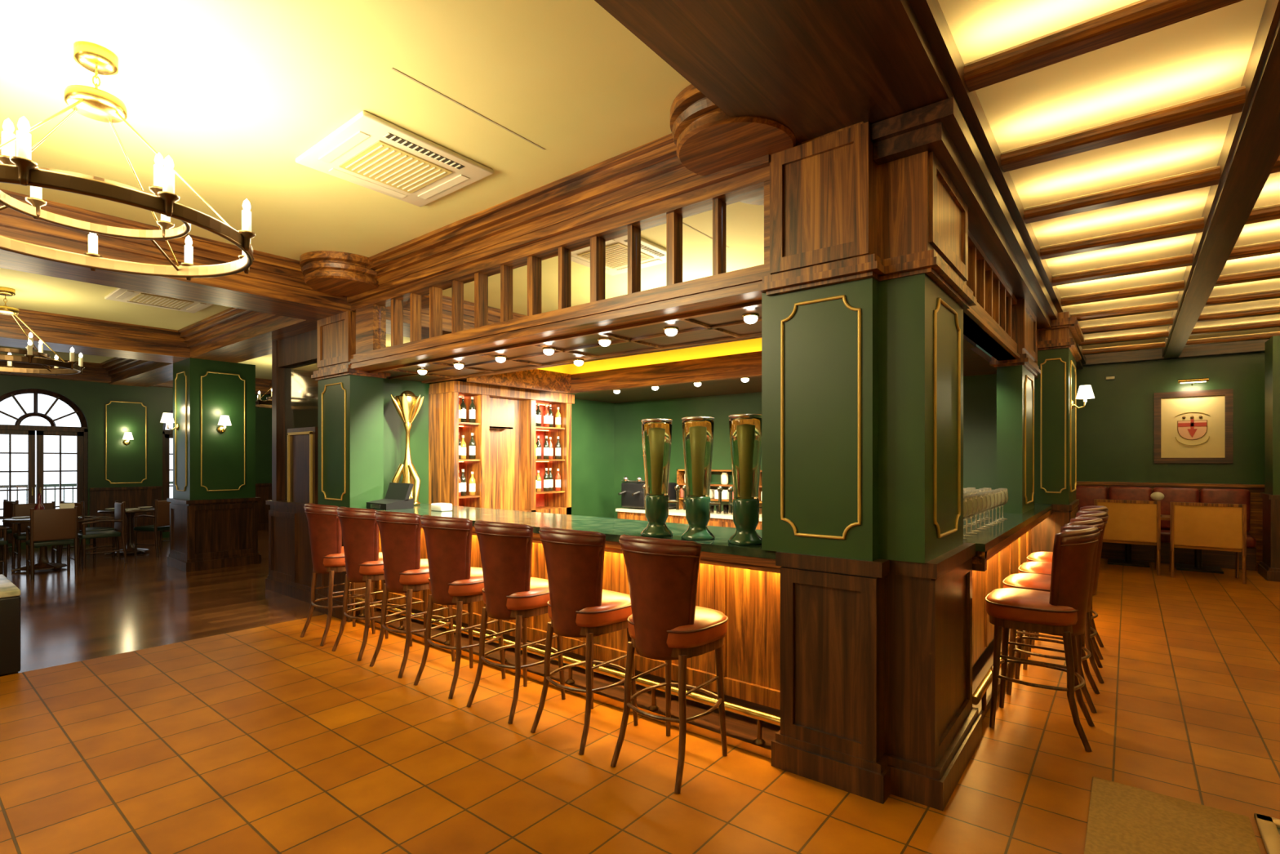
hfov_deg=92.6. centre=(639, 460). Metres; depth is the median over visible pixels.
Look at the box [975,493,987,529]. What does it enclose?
wine glass
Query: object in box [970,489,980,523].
wine glass
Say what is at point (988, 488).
wine glass
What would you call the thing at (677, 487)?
tap
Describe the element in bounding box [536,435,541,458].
wine bottle
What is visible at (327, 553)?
bar stool
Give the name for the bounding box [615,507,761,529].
bar
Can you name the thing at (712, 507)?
tumbler
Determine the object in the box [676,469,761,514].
shelf
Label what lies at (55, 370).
candle
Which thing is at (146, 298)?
grille
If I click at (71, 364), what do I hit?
candle
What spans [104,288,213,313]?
air conditioner
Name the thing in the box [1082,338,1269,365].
trim
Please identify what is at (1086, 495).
cushion
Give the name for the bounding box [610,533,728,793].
bar stool
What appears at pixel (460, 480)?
wine bottle
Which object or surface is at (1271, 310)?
trim
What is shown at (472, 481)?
wine bottle
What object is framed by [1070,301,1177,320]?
trim
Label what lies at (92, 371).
trim
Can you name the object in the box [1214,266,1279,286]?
trim
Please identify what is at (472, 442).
wine bottle
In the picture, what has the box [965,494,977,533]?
wine glass
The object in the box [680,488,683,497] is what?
storage box
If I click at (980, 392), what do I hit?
wall
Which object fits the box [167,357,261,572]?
column
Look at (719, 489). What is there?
tap
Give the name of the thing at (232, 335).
trim
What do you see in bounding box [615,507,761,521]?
countertop
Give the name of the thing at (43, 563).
dining table
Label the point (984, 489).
wine glass
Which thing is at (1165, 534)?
seat cushion
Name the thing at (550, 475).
wine bottle
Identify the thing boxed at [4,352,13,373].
candle
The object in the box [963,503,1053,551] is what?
countertop
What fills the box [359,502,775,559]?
countertop
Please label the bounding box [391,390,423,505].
sculpture
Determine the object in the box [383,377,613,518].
wall
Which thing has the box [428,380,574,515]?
tall cabinet
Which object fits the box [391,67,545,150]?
trim
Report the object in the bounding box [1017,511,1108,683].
bar stool
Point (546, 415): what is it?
wine bottle
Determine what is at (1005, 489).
wine glass
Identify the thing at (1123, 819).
floor mat
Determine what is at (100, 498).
trim
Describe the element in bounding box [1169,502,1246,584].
dining chair
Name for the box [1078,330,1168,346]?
trim
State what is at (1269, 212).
trim
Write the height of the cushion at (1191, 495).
0.660 m
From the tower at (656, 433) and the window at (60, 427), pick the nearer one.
the tower at (656, 433)
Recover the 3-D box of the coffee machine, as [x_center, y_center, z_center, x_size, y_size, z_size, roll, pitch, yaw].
[0.080,0.455,8.763,0.690,0.450,0.604,0,0,39]
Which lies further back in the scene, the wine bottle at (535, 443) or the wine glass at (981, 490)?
the wine bottle at (535, 443)
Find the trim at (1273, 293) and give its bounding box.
[1204,288,1279,306]
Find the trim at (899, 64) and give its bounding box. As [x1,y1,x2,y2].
[768,0,1085,368]
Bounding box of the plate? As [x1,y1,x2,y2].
[12,515,30,518]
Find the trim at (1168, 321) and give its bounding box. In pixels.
[1080,317,1173,334]
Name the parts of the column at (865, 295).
gilt panel moulding, gilt panel moulding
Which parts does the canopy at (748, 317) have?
mirror pane, mirror pane, soffit spotlight, bulb, mirror pane, mirror pane, soffit spotlight, mirror pane, mirror pane, soffit spotlight, bulb, mirror pane, mirror pane, soffit spotlight, bulb, soffit moulding, mirror pane, soffit spotlight, bulb, soffit spotlight, bulb, mirror pane, soffit spotlight, mirror pane, soffit spotlight, bulb, bulb, bar canopy, soffit spotlight, mirror pane, soffit spotlight, bulb, mirror pane, bulb, soffit spotlight, bulb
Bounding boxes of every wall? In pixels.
[0,374,271,550]
[265,328,319,603]
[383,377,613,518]
[613,344,996,518]
[1075,351,1264,484]
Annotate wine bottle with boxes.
[458,404,461,422]
[458,439,461,458]
[458,476,461,496]
[460,395,466,422]
[460,469,466,495]
[461,435,466,458]
[469,396,475,422]
[469,432,475,458]
[469,471,475,495]
[535,408,537,426]
[535,443,537,458]
[535,474,537,492]
[536,403,541,426]
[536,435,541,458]
[536,470,541,491]
[543,404,549,426]
[543,435,549,458]
[543,467,549,491]
[548,404,552,426]
[548,436,552,458]
[548,467,552,490]
[555,407,560,427]
[555,436,560,458]
[555,468,560,490]
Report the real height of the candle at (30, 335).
0.245 m
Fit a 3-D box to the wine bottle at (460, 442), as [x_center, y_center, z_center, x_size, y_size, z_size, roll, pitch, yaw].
[-2.070,-0.166,6.944,0.074,0.302,0.074,0,0,39]
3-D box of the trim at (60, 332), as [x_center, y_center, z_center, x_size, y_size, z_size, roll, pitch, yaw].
[-8.909,-1.650,6.472,1.180,0.340,7.000,0,0,39]
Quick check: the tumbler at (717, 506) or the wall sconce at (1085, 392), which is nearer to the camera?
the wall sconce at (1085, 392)
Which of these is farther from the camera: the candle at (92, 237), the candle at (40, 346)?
the candle at (40, 346)
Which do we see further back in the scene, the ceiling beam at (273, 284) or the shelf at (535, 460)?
the shelf at (535, 460)
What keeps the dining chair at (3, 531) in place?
on the floor
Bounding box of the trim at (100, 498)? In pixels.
[89,483,271,544]
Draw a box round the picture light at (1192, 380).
[1177,377,1208,386]
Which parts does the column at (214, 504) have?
gilt panel moulding, gilt panel moulding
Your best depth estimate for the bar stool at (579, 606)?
3.44 m
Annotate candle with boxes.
[1,118,15,156]
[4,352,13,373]
[16,116,31,159]
[25,339,35,364]
[26,332,35,349]
[30,166,41,199]
[38,339,43,357]
[52,355,60,375]
[67,346,76,369]
[78,352,84,373]
[88,232,97,253]
[153,152,164,186]
[160,213,170,222]
[162,155,174,193]
[184,235,192,263]
[241,199,251,231]
[257,391,261,404]
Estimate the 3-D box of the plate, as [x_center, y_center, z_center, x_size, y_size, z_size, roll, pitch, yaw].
[-8.956,0.830,8.854,0.200,0.017,0.200,0,0,39]
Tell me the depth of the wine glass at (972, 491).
4.54 m
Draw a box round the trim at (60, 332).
[0,308,190,363]
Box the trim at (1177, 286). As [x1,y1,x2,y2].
[1061,280,1184,306]
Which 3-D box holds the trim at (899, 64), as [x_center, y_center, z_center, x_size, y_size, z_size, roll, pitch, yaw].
[2.264,-1.700,4.079,0.410,0.520,17.200,0,0,39]
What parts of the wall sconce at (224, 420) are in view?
wall plate, lamp shade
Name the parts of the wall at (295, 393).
gilt frame, dark glass, panel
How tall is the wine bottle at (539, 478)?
0.272 m
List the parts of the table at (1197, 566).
leg, leg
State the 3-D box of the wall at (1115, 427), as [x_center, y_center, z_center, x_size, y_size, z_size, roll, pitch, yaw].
[9.157,-0.200,9.708,4.200,3.800,0.200,0,0,39]
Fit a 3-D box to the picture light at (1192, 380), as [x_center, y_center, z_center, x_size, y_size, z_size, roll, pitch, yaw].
[8.791,-1.251,9.730,0.360,0.114,0.233,0,0,39]
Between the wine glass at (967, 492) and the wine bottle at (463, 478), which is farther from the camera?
the wine bottle at (463, 478)
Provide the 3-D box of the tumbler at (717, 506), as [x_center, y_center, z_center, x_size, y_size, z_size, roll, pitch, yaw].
[1.030,0.640,8.007,0.080,0.120,0.078,0,0,39]
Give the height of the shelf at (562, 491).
0.020 m
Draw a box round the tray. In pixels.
[466,336,761,393]
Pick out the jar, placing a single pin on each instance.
(724, 476)
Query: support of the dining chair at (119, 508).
on the floor
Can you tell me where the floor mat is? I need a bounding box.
[1084,776,1261,853]
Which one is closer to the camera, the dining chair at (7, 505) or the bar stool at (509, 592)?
the bar stool at (509, 592)
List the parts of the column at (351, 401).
gilt panel moulding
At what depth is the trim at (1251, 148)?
3.59 m
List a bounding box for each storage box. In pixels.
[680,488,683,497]
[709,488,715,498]
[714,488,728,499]
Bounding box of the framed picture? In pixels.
[1153,388,1233,463]
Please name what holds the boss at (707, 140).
attached to the ceiling at (233, 91)
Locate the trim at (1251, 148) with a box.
[1162,0,1279,359]
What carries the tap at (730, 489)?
on the tower at (744, 429)
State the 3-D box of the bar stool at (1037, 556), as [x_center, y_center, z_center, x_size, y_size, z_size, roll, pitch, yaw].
[3.638,0.994,5.218,0.583,1.224,0.526,0,0,38]
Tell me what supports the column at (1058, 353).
on the floor
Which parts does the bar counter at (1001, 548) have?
foot rail, panel, edge moulding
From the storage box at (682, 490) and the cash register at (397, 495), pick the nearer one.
the cash register at (397, 495)
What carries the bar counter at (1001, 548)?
on the floor
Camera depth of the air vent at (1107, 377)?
10.43 m
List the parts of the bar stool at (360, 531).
leg, backrest, seat, leg, seat frame, leg, leg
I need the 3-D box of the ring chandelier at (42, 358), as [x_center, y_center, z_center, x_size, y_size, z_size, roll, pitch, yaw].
[-6.708,-1.400,6.486,1.236,0.840,1.252,0,0,-13]
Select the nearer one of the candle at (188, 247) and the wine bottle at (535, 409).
the candle at (188, 247)
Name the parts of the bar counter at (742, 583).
foot rail, panel, edge moulding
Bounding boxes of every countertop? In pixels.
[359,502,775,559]
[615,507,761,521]
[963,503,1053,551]
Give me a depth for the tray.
6.65 m
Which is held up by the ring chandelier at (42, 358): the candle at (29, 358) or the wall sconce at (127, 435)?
the candle at (29, 358)
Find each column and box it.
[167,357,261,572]
[311,311,390,622]
[758,121,982,811]
[989,298,1040,513]
[1031,311,1084,553]
[1257,335,1279,582]
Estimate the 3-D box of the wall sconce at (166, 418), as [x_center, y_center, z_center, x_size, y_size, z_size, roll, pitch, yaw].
[-7.005,-0.573,9.098,0.170,0.255,0.210,0,0,39]
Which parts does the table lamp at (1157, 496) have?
globe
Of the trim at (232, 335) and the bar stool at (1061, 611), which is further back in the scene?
the trim at (232, 335)
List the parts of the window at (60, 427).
pane, door, handle, fanlight pane, door, pane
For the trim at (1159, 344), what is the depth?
9.44 m
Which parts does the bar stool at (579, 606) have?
leg, backrest, leg, seat frame, seat, leg, leg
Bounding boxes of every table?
[2,515,82,572]
[97,506,154,555]
[1107,514,1223,573]
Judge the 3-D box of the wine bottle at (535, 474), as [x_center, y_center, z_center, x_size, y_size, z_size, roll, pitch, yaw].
[-1.356,0.254,7.838,0.074,0.302,0.074,0,0,39]
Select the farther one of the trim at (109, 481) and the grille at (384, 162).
the trim at (109, 481)
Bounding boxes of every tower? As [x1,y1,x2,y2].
[640,417,679,537]
[680,416,723,540]
[727,413,761,545]
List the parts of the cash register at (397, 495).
drawer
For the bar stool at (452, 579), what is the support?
on the floor
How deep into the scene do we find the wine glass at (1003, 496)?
4.84 m
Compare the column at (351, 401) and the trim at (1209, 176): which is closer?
the trim at (1209, 176)
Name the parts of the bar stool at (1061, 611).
leg, leg, seat frame, seat, leg, backrest, leg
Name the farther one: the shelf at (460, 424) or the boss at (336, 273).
the shelf at (460, 424)
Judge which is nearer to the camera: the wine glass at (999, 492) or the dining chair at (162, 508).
the wine glass at (999, 492)
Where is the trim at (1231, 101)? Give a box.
[1000,85,1245,172]
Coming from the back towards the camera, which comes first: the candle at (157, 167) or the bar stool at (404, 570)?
the bar stool at (404, 570)
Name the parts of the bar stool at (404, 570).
leg, backrest, leg, seat, seat frame, leg, leg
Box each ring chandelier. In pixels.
[0,40,255,280]
[0,286,84,375]
[255,386,271,408]
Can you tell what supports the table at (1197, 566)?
on the floor
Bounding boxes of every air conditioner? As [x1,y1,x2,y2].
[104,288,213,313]
[295,110,493,206]
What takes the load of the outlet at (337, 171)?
attached to the air conditioner at (368, 150)
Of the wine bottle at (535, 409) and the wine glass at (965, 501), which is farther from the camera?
the wine bottle at (535, 409)
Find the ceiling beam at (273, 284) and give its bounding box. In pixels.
[0,188,351,321]
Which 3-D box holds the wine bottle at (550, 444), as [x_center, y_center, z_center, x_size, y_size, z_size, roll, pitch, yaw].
[-1.191,-0.161,8.110,0.074,0.292,0.074,0,0,39]
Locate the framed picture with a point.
(1196, 426)
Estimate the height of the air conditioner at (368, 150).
0.041 m
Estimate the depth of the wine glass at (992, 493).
4.47 m
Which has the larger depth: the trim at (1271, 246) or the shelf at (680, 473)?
the shelf at (680, 473)
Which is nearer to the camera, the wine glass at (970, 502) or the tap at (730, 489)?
the tap at (730, 489)
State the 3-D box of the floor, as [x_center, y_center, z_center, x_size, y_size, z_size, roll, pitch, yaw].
[-1.976,1.650,7.463,18.800,0.100,17.200,0,0,39]
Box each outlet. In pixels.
[318,130,369,159]
[328,168,406,195]
[382,132,464,168]
[417,174,468,195]
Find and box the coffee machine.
[617,475,676,508]
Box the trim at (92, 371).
[0,359,271,395]
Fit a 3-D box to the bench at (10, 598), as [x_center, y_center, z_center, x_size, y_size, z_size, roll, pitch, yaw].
[-5.349,1.280,4.520,1.000,0.620,0.990,0,0,39]
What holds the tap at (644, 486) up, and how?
on the tower at (656, 433)
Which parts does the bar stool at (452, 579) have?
leg, backrest, leg, seat, seat frame, leg, leg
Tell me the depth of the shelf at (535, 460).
7.96 m
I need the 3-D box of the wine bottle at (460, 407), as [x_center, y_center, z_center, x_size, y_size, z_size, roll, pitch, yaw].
[-2.070,-0.571,6.944,0.074,0.272,0.074,0,0,39]
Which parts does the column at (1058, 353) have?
gilt panel moulding, gilt panel moulding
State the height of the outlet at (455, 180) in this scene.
0.004 m
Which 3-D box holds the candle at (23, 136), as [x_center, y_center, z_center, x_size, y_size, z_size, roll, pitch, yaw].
[-2.194,-1.143,2.178,0.038,0.165,0.037,0,0,39]
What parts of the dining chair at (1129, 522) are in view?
backrest, frame, seat, leg, leg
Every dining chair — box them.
[0,499,21,558]
[0,524,8,575]
[11,501,59,568]
[25,506,78,579]
[59,501,115,562]
[77,501,128,567]
[133,499,170,557]
[1093,498,1160,575]
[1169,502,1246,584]
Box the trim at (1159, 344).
[1082,342,1164,355]
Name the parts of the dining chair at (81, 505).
leg, backrest, leg, leg, seat, armrest, leg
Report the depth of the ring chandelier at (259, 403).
11.09 m
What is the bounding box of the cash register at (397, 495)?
[366,482,413,510]
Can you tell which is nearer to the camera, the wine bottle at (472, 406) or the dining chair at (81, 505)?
the wine bottle at (472, 406)
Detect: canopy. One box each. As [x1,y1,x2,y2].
[346,133,996,403]
[963,229,1037,378]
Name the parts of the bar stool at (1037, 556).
leg, seat, leg, leg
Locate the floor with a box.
[0,529,1279,853]
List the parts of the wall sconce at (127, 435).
wall plate, lamp shade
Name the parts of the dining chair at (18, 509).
leg, leg, seat, backrest, leg, leg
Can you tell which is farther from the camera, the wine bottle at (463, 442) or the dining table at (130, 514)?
the dining table at (130, 514)
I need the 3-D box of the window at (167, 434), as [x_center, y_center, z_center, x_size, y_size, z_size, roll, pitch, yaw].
[-9.462,0.071,13.184,0.159,2.817,1.474,0,0,39]
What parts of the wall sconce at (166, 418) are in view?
lamp shade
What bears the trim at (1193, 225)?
attached to the trim at (1251, 148)
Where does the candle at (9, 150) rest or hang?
on the ring chandelier at (93, 103)
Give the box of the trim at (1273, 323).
[1190,319,1279,335]
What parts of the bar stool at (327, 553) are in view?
leg, backrest, leg, seat, seat frame, leg, leg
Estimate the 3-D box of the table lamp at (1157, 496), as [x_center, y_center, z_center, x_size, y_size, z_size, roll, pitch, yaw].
[7.752,0.658,9.166,0.160,0.364,0.160,0,0,39]
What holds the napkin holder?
on the bar counter at (742, 583)
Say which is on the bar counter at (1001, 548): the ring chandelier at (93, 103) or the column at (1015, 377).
the column at (1015, 377)
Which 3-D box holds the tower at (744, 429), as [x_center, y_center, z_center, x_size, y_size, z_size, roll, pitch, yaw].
[0.613,0.109,3.541,0.292,0.742,0.211,0,0,39]
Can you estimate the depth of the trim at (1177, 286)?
6.30 m
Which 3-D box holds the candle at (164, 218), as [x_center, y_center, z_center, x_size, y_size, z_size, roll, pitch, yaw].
[-2.370,-1.262,3.055,0.038,0.165,0.037,0,0,39]
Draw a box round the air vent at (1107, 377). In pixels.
[1106,376,1115,379]
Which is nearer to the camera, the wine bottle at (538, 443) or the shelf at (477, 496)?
the shelf at (477, 496)
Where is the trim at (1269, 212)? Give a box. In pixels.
[1244,203,1279,224]
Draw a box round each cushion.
[1075,485,1107,511]
[1108,486,1151,500]
[1152,487,1199,528]
[1160,529,1256,547]
[1200,488,1250,532]
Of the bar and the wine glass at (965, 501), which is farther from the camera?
the bar
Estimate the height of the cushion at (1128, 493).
0.660 m
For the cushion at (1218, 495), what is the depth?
9.35 m
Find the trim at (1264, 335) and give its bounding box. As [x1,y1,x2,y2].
[1185,331,1279,346]
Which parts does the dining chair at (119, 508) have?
leg, leg, armrest, seat, armrest, leg, backrest, leg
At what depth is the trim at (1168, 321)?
7.84 m
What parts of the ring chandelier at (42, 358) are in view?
suspension rod, suspension rod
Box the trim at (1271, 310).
[1196,305,1279,322]
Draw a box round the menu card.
[59,502,74,508]
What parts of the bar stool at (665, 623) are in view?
leg, backrest, leg, seat, seat frame, leg, leg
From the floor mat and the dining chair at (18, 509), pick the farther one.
the dining chair at (18, 509)
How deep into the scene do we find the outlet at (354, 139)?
3.47 m
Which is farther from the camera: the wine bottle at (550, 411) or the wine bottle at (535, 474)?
the wine bottle at (550, 411)
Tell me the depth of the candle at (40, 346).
6.80 m
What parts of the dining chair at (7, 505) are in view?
leg, backrest, seat, leg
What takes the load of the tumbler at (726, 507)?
on the bar
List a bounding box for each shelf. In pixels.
[458,422,479,426]
[458,459,479,461]
[458,494,479,498]
[489,426,512,429]
[535,426,564,430]
[535,459,564,461]
[535,489,564,493]
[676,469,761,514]
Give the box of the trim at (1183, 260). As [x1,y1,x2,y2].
[1051,253,1192,285]
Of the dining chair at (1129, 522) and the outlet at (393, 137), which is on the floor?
the dining chair at (1129, 522)
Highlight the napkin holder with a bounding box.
[431,502,452,511]
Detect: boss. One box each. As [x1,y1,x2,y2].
[299,250,379,296]
[670,84,795,176]
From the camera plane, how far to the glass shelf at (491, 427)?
7.38 m
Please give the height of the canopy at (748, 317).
0.996 m
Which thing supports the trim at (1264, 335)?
attached to the wall
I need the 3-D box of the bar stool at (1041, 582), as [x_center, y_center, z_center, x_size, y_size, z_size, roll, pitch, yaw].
[2.817,0.994,4.183,0.583,1.224,0.526,0,0,39]
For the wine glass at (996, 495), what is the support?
on the bar counter at (1001, 548)
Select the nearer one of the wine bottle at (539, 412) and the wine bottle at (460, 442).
the wine bottle at (460, 442)
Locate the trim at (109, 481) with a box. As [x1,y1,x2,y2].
[105,400,146,484]
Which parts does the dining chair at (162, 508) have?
leg, armrest, seat, leg, leg, backrest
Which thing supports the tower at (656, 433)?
on the bar counter at (742, 583)
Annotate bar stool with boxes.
[300,502,375,645]
[331,506,413,661]
[369,510,455,678]
[413,515,505,698]
[466,520,565,724]
[530,526,638,754]
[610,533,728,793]
[984,524,1100,751]
[1002,516,1104,713]
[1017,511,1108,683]
[1026,506,1108,659]
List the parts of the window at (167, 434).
fanlight pane, door, pane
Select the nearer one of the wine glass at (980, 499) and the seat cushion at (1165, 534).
the wine glass at (980, 499)
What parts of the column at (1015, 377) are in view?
gilt panel moulding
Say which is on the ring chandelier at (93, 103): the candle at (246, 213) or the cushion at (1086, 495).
the candle at (246, 213)
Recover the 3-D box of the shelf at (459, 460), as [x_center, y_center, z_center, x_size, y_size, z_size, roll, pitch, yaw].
[-2.110,0.000,7.103,0.400,0.020,0.310,0,0,39]
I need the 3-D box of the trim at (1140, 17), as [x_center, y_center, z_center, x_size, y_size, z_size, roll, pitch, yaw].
[1.860,-1.733,2.451,1.050,0.086,0.128,0,0,39]
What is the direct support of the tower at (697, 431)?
on the bar counter at (742, 583)
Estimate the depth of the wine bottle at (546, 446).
7.98 m
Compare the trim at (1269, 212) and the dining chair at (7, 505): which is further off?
the dining chair at (7, 505)
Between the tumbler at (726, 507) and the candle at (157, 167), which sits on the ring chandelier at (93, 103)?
the candle at (157, 167)
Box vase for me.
[34,493,44,509]
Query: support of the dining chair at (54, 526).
on the floor
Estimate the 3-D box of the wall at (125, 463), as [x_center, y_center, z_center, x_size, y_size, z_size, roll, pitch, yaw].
[-10.901,-0.200,11.389,0.250,3.800,12.600,0,0,39]
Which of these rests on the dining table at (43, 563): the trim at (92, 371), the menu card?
the menu card
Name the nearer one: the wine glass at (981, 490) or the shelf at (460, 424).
the wine glass at (981, 490)
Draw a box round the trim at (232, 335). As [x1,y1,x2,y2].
[100,306,354,386]
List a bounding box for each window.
[0,388,87,543]
[162,408,173,532]
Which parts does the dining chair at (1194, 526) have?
leg, leg, seat, backrest, frame, leg, leg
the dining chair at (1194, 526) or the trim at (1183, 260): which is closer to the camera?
the trim at (1183, 260)
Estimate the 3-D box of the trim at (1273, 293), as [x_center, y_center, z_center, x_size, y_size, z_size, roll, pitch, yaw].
[7.159,-1.733,5.898,2.570,0.086,0.128,0,0,39]
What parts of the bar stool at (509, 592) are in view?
leg, backrest, leg, seat, seat frame, leg, leg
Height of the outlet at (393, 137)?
0.004 m
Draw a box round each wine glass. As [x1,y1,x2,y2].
[963,491,972,526]
[963,496,973,536]
[963,497,968,539]
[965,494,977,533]
[966,490,976,524]
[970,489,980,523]
[971,493,982,531]
[974,488,984,521]
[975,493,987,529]
[978,488,988,519]
[979,492,991,528]
[982,487,991,518]
[984,491,995,525]
[987,490,998,524]
[991,489,1002,522]
[995,488,1005,520]
[998,488,1008,519]
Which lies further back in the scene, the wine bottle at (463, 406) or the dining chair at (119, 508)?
the dining chair at (119, 508)
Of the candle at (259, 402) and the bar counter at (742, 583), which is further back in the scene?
the candle at (259, 402)
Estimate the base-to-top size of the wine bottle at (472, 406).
0.302 m
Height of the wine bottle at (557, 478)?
0.292 m
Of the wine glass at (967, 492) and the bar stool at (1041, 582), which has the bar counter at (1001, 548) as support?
the wine glass at (967, 492)
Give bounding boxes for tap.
[643,484,645,507]
[667,484,679,509]
[682,484,686,510]
[710,485,723,511]
[727,486,733,512]
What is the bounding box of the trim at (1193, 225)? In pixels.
[1040,217,1204,259]
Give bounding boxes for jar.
[720,471,728,484]
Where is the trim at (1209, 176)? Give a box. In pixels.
[1023,164,1220,223]
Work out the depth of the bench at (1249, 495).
9.53 m
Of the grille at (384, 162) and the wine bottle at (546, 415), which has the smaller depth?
the grille at (384, 162)
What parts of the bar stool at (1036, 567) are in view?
leg, leg, seat, backrest, leg, leg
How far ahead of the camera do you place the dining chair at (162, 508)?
10.16 m
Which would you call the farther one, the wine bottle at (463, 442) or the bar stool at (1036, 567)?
the wine bottle at (463, 442)
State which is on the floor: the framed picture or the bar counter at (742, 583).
the bar counter at (742, 583)
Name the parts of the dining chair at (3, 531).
leg, seat, leg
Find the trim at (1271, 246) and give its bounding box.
[1227,240,1279,260]
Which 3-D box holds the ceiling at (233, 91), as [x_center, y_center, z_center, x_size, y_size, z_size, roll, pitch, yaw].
[-5.176,-1.870,6.819,14.600,0.100,12.200,0,0,39]
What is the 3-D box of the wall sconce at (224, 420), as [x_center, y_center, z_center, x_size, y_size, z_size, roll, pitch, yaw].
[-6.161,-0.532,9.064,0.210,0.255,0.170,0,0,39]
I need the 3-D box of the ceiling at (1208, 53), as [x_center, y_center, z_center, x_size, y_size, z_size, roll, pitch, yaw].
[3.808,-1.988,2.846,4.000,0.145,17.200,0,0,39]
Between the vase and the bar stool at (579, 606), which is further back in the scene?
the vase
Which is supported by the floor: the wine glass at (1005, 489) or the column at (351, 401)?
the column at (351, 401)
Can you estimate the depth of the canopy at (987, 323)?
4.51 m
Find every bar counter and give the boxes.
[355,502,782,758]
[963,503,1053,720]
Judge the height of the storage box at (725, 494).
0.128 m
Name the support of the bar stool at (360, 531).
on the floor
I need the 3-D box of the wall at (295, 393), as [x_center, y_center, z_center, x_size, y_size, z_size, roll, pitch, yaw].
[-3.926,0.060,7.216,1.640,3.080,0.300,0,0,39]
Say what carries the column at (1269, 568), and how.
on the floor
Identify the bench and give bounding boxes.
[0,573,20,675]
[1075,480,1264,570]
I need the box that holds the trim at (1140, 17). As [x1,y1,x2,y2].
[963,0,1243,92]
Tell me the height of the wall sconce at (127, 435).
0.255 m
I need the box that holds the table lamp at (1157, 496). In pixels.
[1150,492,1164,516]
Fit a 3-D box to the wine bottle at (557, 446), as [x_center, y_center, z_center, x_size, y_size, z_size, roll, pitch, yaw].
[-1.094,-0.166,8.167,0.074,0.302,0.074,0,0,39]
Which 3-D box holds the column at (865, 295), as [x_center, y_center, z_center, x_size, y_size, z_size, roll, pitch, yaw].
[1.294,-0.010,3.376,0.870,3.220,1.090,0,0,39]
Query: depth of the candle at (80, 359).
6.95 m
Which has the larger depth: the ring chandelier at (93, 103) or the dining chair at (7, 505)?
the dining chair at (7, 505)
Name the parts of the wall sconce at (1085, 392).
wall plate, arm, lamp shade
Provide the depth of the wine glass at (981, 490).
4.80 m
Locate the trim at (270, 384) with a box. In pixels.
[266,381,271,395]
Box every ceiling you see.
[0,0,691,379]
[937,0,1279,349]
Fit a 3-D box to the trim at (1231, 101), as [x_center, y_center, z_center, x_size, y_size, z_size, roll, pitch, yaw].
[2.484,-1.733,3.232,1.050,0.086,0.128,0,0,39]
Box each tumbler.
[710,505,714,513]
[715,505,720,513]
[723,504,728,514]
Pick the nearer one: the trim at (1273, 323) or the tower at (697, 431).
the tower at (697, 431)
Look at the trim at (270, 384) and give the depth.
13.87 m
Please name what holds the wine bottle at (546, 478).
on the tall cabinet
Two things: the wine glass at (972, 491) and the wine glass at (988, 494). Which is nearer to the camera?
the wine glass at (988, 494)
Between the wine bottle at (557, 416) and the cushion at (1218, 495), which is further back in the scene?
the cushion at (1218, 495)
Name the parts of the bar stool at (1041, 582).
leg, leg, seat, leg, backrest, leg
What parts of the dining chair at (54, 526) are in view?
leg, leg, seat, backrest, leg, leg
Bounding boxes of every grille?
[128,293,194,308]
[338,139,452,193]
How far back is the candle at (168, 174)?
2.44 m
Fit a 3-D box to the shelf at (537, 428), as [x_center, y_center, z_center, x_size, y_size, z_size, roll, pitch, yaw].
[-1.327,-0.420,8.084,0.400,0.020,0.540,0,0,39]
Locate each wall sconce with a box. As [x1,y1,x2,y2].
[122,431,133,444]
[160,413,178,430]
[217,415,231,432]
[1071,385,1094,408]

